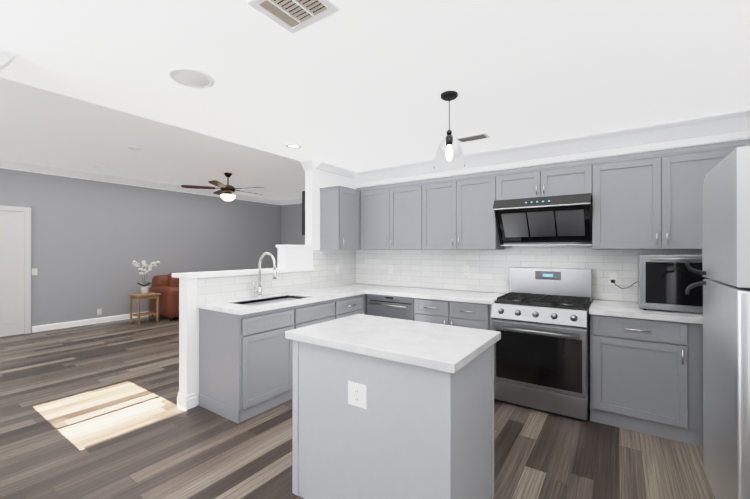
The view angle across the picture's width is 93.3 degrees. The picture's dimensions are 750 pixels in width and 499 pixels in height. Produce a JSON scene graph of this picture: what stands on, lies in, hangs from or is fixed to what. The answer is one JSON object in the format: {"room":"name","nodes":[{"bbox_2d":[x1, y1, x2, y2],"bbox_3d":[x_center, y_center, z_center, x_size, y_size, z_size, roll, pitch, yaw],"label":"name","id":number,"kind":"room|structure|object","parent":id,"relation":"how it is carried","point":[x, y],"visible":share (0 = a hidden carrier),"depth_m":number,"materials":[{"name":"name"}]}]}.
{"room":"kitchen","nodes":[
{"label":"kitchen","id":0,"kind":"room"},
{"bbox_2d":[0,168,280,332],"bbox_3d":[-5.233,-0.012,7.062,0.220,2.850,8.600,0,0,35],"label":"wall","id":1,"kind":"structure","parent":0,"point":[91,240],"depth_m":7.02,"materials":[{"name":"grey paint"}]},
{"bbox_2d":[0,205,30,336],"bbox_3d":[-6.064,0.352,5.551,0.122,2.115,0.980,0,0,35],"label":"hall door","id":2,"kind":"structure","parent":1,"relation":"in","point":[15,270],"depth_m":5.82,"materials":[{"name":"white wood"}]},
{"bbox_2d":[32,268,36,274],"bbox_3d":[-5.799,0.381,6.031,0.014,0.116,0.072,0,0,35],"label":"light switch","id":3,"kind":"object","parent":1,"relation":"attached to","point":[34,271],"visible":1,"depth_m":6.03,"materials":[{"name":"white plastic"}]},
{"bbox_2d":[32,311,154,332],"bbox_3d":[-4.291,1.363,8.220,0.014,0.105,5.380,0,0,35],"label":"baseboard","id":4,"kind":"structure","parent":1,"relation":"attached to","point":[47,327],"depth_m":6.54,"materials":[{"name":"white wood"}]},
{"bbox_2d":[97,309,101,314],"bbox_3d":[-5.275,1.192,6.773,0.005,0.116,0.072,0,0,35],"label":"outlet","id":5,"kind":"object","parent":1,"relation":"attached to","point":[99,311],"visible":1,"depth_m":6.77,"materials":[{"name":"white plastic"}]},
{"bbox_2d":[0,159,280,204],"bbox_3d":[-5.135,-1.372,6.925,0.100,0.130,8.480,0,0,35],"label":"crown molding","id":6,"kind":"structure","parent":1,"relation":"attached to","point":[29,167],"depth_m":6.91,"materials":[{"name":"white wood"}]},
{"bbox_2d":[0,77,304,199],"bbox_3d":[-3.225,-1.500,5.609,5.180,0.120,8.720,0,0,35],"label":"ceiling","id":7,"kind":"structure","parent":0,"point":[38,126],"depth_m":5.05,"materials":[{"name":"white paint"}]},
{"bbox_2d":[128,146,140,149],"bbox_3d":[-3.412,-1.436,5.021,0.156,0.009,0.156,0,0,35],"label":"recessed light","id":8,"kind":"object","parent":7,"relation":"in","point":[133,148],"visible":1,"depth_m":5.02,"materials":[{"name":"white plastic"}]},
{"bbox_2d":[181,173,263,200],"bbox_3d":[-2.749,-1.175,6.737,1.503,0.524,1.460,0,0,35],"label":"ceiling fan","id":9,"kind":"object","parent":7,"relation":"hanging from","point":[226,191],"visible":1,"depth_m":6.58,"materials":[{"name":"brown wood"}]},
{"bbox_2d":[172,245,313,409],"bbox_3d":[-1.303,0.674,3.793,0.270,1.462,1.560,0,0,35],"label":"wall","id":10,"kind":"structure","parent":0,"point":[295,268],"depth_m":3.32,"materials":[{"name":"paint"}]},
{"bbox_2d":[281,203,304,244],"bbox_3d":[-0.695,-0.007,9.084,4.960,2.850,0.120,0,0,35],"label":"wall","id":11,"kind":"structure","parent":0,"point":[291,224],"depth_m":10.18,"materials":[{"name":"grey paint"}]},
{"bbox_2d":[281,198,301,204],"bbox_3d":[-0.707,-1.368,8.963,4.840,0.130,0.100,0,0,35],"label":"crown molding","id":12,"kind":"structure","parent":11,"relation":"attached to","point":[299,200],"depth_m":10.10,"materials":[{"name":"white wood"}]},
{"bbox_2d":[305,170,355,288],"bbox_3d":[0.304,-0.015,6.052,0.126,2.850,3.980,0,0,35],"label":"wall column","id":13,"kind":"structure","parent":0,"point":[324,274],"depth_m":4.52,"materials":[{"name":"paint"}]},
{"bbox_2d":[302,191,304,234],"bbox_3d":[-0.627,-0.462,4.880,0.076,0.560,0.968,0,0,35],"label":"television","id":14,"kind":"object","parent":13,"relation":"attached to","point":[303,212],"visible":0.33,"depth_m":4.49,"materials":[{"name":"black"}]},
{"bbox_2d":[304,159,355,179],"bbox_3d":[-0.566,-1.038,4.642,0.115,0.110,0.835,0,0,35],"label":"crown molding","id":15,"kind":"structure","parent":13,"relation":"attached to","point":[322,167],"depth_m":4.57,"materials":[{"name":"white wood"}]},
{"bbox_2d":[335,264,338,272],"bbox_3d":[-0.508,0.258,4.754,0.005,0.116,0.072,0,0,35],"label":"outlet","id":16,"kind":"object","parent":13,"relation":"attached to","point":[336,265],"depth_m":4.75,"materials":[{"name":"white plastic"}]},
{"bbox_2d":[320,186,359,249],"bbox_3d":[-0.415,-0.388,4.563,0.388,0.780,0.430,0,0,35],"label":"upper cabinet","id":17,"kind":"object","parent":13,"relation":"attached to","point":[339,205],"depth_m":4.43,"materials":[{"name":"grey wood"}]},
{"bbox_2d":[0,315,714,498],"bbox_3d":[-1.331,1.456,4.297,9.780,0.100,8.720,0,0,35],"label":"floor","id":18,"kind":"structure","parent":0,"point":[93,411],"depth_m":2.57,"materials":[{"name":"brown wood"}]},
{"bbox_2d":[128,292,160,324],"bbox_3d":[-4.471,1.135,6.862,0.420,0.555,0.420,0,0,35],"label":"side table","id":19,"kind":"object","parent":18,"relation":"on","point":[138,297],"visible":1,"depth_m":6.80,"materials":[{"name":"brown wood"}]},
{"bbox_2d":[132,260,159,293],"bbox_3d":[-4.493,0.530,6.868,0.460,0.653,0.450,0,0,35],"label":"orchid","id":20,"kind":"object","parent":19,"relation":"on","point":[144,287],"visible":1,"depth_m":6.85,"materials":[{"name":"white plant"}]},
{"bbox_2d":[149,273,178,320],"bbox_3d":[-4.098,0.964,7.614,0.940,0.900,1.080,0,0,35],"label":"sofa","id":21,"kind":"object","parent":18,"relation":"on","point":[166,286],"visible":0.42,"depth_m":7.08,"materials":[{"name":"brown leather"}]},
{"bbox_2d":[197,295,340,423],"bbox_3d":[-0.986,0.965,3.525,0.610,0.880,1.233,0,0,35],"label":"base cabinet","id":22,"kind":"object","parent":18,"relation":"on","point":[245,359],"depth_m":3.05,"materials":[{"name":"grey wood"}]},
{"bbox_2d":[197,283,384,314],"bbox_3d":[-0.677,0.506,3.956,0.631,0.040,2.328,0,0,35],"label":"countertop","id":23,"kind":"structure","parent":22,"relation":"on","point":[318,295],"depth_m":3.51,"materials":[{"name":"white stone"}]},
{"bbox_2d":[253,252,276,296],"bbox_3d":[-1.109,0.255,3.558,0.282,0.458,0.113,0,0,35],"label":"faucet","id":24,"kind":"object","parent":23,"relation":"on","point":[259,290],"visible":1,"depth_m":3.61,"materials":[{"name":"silver metal"}]},
{"bbox_2d":[341,295,364,317],"bbox_3d":[-0.553,0.966,4.152,0.610,0.880,0.566,0,0,35],"label":"base cabinet","id":25,"kind":"object","parent":18,"relation":"on","point":[355,304],"depth_m":4.06,"materials":[{"name":"grey wood"}]},
{"bbox_2d":[365,295,366,314],"bbox_3d":[-0.224,0.967,4.629,0.610,0.880,0.704,0,0,35],"label":"base cabinet","id":26,"kind":"object","parent":18,"relation":"on","point":[365,295],"depth_m":4.29,"materials":[{"name":"grey wood"}]},
{"bbox_2d":[367,294,417,320],"bbox_3d":[0.361,0.966,4.278,0.706,0.880,0.618,0,0,35],"label":"dishwasher","id":27,"kind":"object","parent":18,"relation":"on","point":[382,305],"depth_m":4.01,"materials":[{"name":"grey metal"}]},
{"bbox_2d":[285,314,500,498],"bbox_3d":[0.101,0.935,2.024,1.024,0.932,0.694,0,0,35],"label":"kitchen island","id":28,"kind":"object","parent":18,"relation":"on","point":[388,408],"visible":1,"depth_m":1.76,"materials":[{"name":"wood"}]},
{"bbox_2d":[418,298,494,330],"bbox_3d":[0.955,0.965,3.868,0.868,0.880,0.618,0,0,35],"label":"base cabinet","id":29,"kind":"object","parent":18,"relation":"on","point":[467,309],"depth_m":3.59,"materials":[{"name":"grey wood"}]},
{"bbox_2d":[366,286,503,305],"bbox_3d":[0.688,0.506,4.045,1.510,0.040,0.632,0,0,35],"label":"countertop","id":30,"kind":"structure","parent":29,"relation":"on","point":[486,298],"depth_m":3.90,"materials":[{"name":"white stone"}]},
{"bbox_2d":[491,267,591,421],"bbox_3d":[1.565,0.797,3.308,0.756,1.215,0.736,0,0,35],"label":"range","id":31,"kind":"object","parent":18,"relation":"on","point":[540,317],"visible":0.96,"depth_m":3.09,"materials":[{"name":"silver metal"}]},
{"bbox_2d":[589,299,702,445],"bbox_3d":[2.277,0.943,2.906,0.848,0.920,0.702,0,0,35],"label":"base cabinet","id":32,"kind":"object","parent":18,"relation":"on","point":[646,371],"visible":0.96,"depth_m":2.68,"materials":[{"name":"grey wood"}]},
{"bbox_2d":[638,254,708,312],"bbox_3d":[2.424,0.263,2.849,0.480,0.439,0.468,0,0,35],"label":"microwave","id":33,"kind":"object","parent":32,"relation":"on","point":[665,282],"visible":0.65,"depth_m":2.72,"materials":[{"name":"silver metal"}]},
{"bbox_2d":[685,146,749,498],"bbox_3d":[2.061,0.480,1.640,0.885,1.840,0.770,0,0,35],"label":"fridge","id":34,"kind":"object","parent":18,"relation":"on","point":[726,306],"visible":1,"depth_m":1.67,"materials":[{"name":"grey metal"}]},
{"bbox_2d":[0,0,749,171],"bbox_3d":[-0.044,-1.335,1.607,4.600,0.470,5.740,0,0,35],"label":"ceiling","id":35,"kind":"structure","parent":0,"point":[356,85],"depth_m":2.12,"materials":[{"name":"white paint"}]},
{"bbox_2d":[0,48,16,69],"bbox_3d":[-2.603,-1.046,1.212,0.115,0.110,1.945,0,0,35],"label":"speaker","id":36,"kind":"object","parent":35,"relation":"attached to","point":[6,56],"depth_m":1.96},
{"bbox_2d":[168,67,214,88],"bbox_3d":[-1.167,-1.091,2.259,0.264,0.013,0.264,0,0,35],"label":"speaker","id":37,"kind":"object","parent":35,"relation":"attached to","point":[190,77],"visible":0.98,"depth_m":2.24},
{"bbox_2d":[247,0,338,33],"bbox_3d":[-0.365,-1.093,1.591,0.308,0.011,0.268,0,0,35],"label":"ceiling vent","id":38,"kind":"object","parent":35,"relation":"in","point":[292,16],"visible":1,"depth_m":1.62,"materials":[{"name":"white metal"}]},
{"bbox_2d":[285,143,301,148],"bbox_3d":[-0.860,-1.089,3.736,0.168,0.009,0.168,0,0,35],"label":"recessed light","id":39,"kind":"object","parent":35,"relation":"in","point":[294,146],"visible":0.98,"depth_m":3.73,"materials":[{"name":"beige"}]},
{"bbox_2d":[434,91,464,170],"bbox_3d":[0.524,-0.840,2.502,0.220,0.514,0.220,0,0,35],"label":"pendant lamp","id":40,"kind":"object","parent":35,"relation":"hanging from","point":[449,154],"visible":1,"depth_m":2.44,"materials":[{"name":"black"}]},
{"bbox_2d":[456,133,489,142],"bbox_3d":[0.953,-1.089,3.458,0.300,0.012,0.160,0,0,35],"label":"ceiling vent","id":41,"kind":"object","parent":35,"relation":"in","point":[479,136],"visible":0.88,"depth_m":3.43,"materials":[{"name":"beige metal"}]},
{"bbox_2d":[356,139,749,301],"bbox_3d":[1.598,0.155,3.881,4.480,2.500,0.126,0,0,35],"label":"wall","id":42,"kind":"structure","parent":0,"point":[444,269],"depth_m":3.94,"materials":[{"name":"tile"}]},
{"bbox_2d":[388,265,392,273],"bbox_3d":[0.209,0.268,4.756,0.072,0.116,0.006,0,0,35],"label":"outlet","id":43,"kind":"object","parent":42,"relation":"attached to","point":[390,267],"depth_m":4.76,"materials":[{"name":"white plastic"}]},
{"bbox_2d":[360,182,427,249],"bbox_3d":[0.268,-0.388,4.490,0.980,0.780,0.390,0,0,35],"label":"upper cabinet","id":44,"kind":"object","parent":42,"relation":"attached to","point":[395,217],"depth_m":4.35,"materials":[{"name":"grey wood"}]},
{"bbox_2d":[428,174,503,249],"bbox_3d":[0.966,-0.389,4.048,0.910,0.780,0.327,0,0,35],"label":"upper cabinet","id":45,"kind":"object","parent":42,"relation":"attached to","point":[461,215],"depth_m":3.86,"materials":[{"name":"grey wood"}]},
{"bbox_2d":[464,265,469,274],"bbox_3d":[1.077,0.246,4.158,0.072,0.116,0.006,0,0,35],"label":"outlet","id":46,"kind":"object","parent":42,"relation":"attached to","point":[466,270],"depth_m":4.16,"materials":[{"name":"white plastic"}]},
{"bbox_2d":[493,193,591,245],"bbox_3d":[1.650,-0.266,3.486,0.835,0.454,0.464,0,0,35],"label":"range hood","id":47,"kind":"object","parent":42,"relation":"attached to","point":[563,220],"visible":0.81,"depth_m":3.40,"materials":[{"name":"black glass"}]},
{"bbox_2d":[496,162,595,199],"bbox_3d":[1.690,-0.638,3.549,0.850,0.285,0.327,0,0,35],"label":"upper cabinet","id":48,"kind":"object","parent":42,"relation":"attached to","point":[578,178],"depth_m":3.38,"materials":[{"name":"grey wood"}]},
{"bbox_2d":[352,108,749,187],"bbox_3d":[1.414,-0.990,3.863,4.200,0.210,0.130,0,0,35],"label":"soffit","id":49,"kind":"structure","parent":42,"relation":"attached to","point":[714,128],"depth_m":3.42,"materials":[{"name":"white paint"}]},
{"bbox_2d":[608,273,637,288],"bbox_3d":[2.306,0.294,3.281,0.238,0.146,0.056,0,0,35],"label":"outlet","id":50,"kind":"object","parent":42,"relation":"attached to","point":[612,278],"visible":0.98,"depth_m":3.34,"materials":[{"name":"white plastic"}]},
{"bbox_2d":[592,144,744,248],"bbox_3d":[2.439,-0.392,3.032,0.970,0.780,0.327,0,0,35],"label":"upper cabinet","id":51,"kind":"object","parent":42,"relation":"attached to","point":[650,202],"depth_m":2.94,"materials":[{"name":"grey wood"}]}
]}

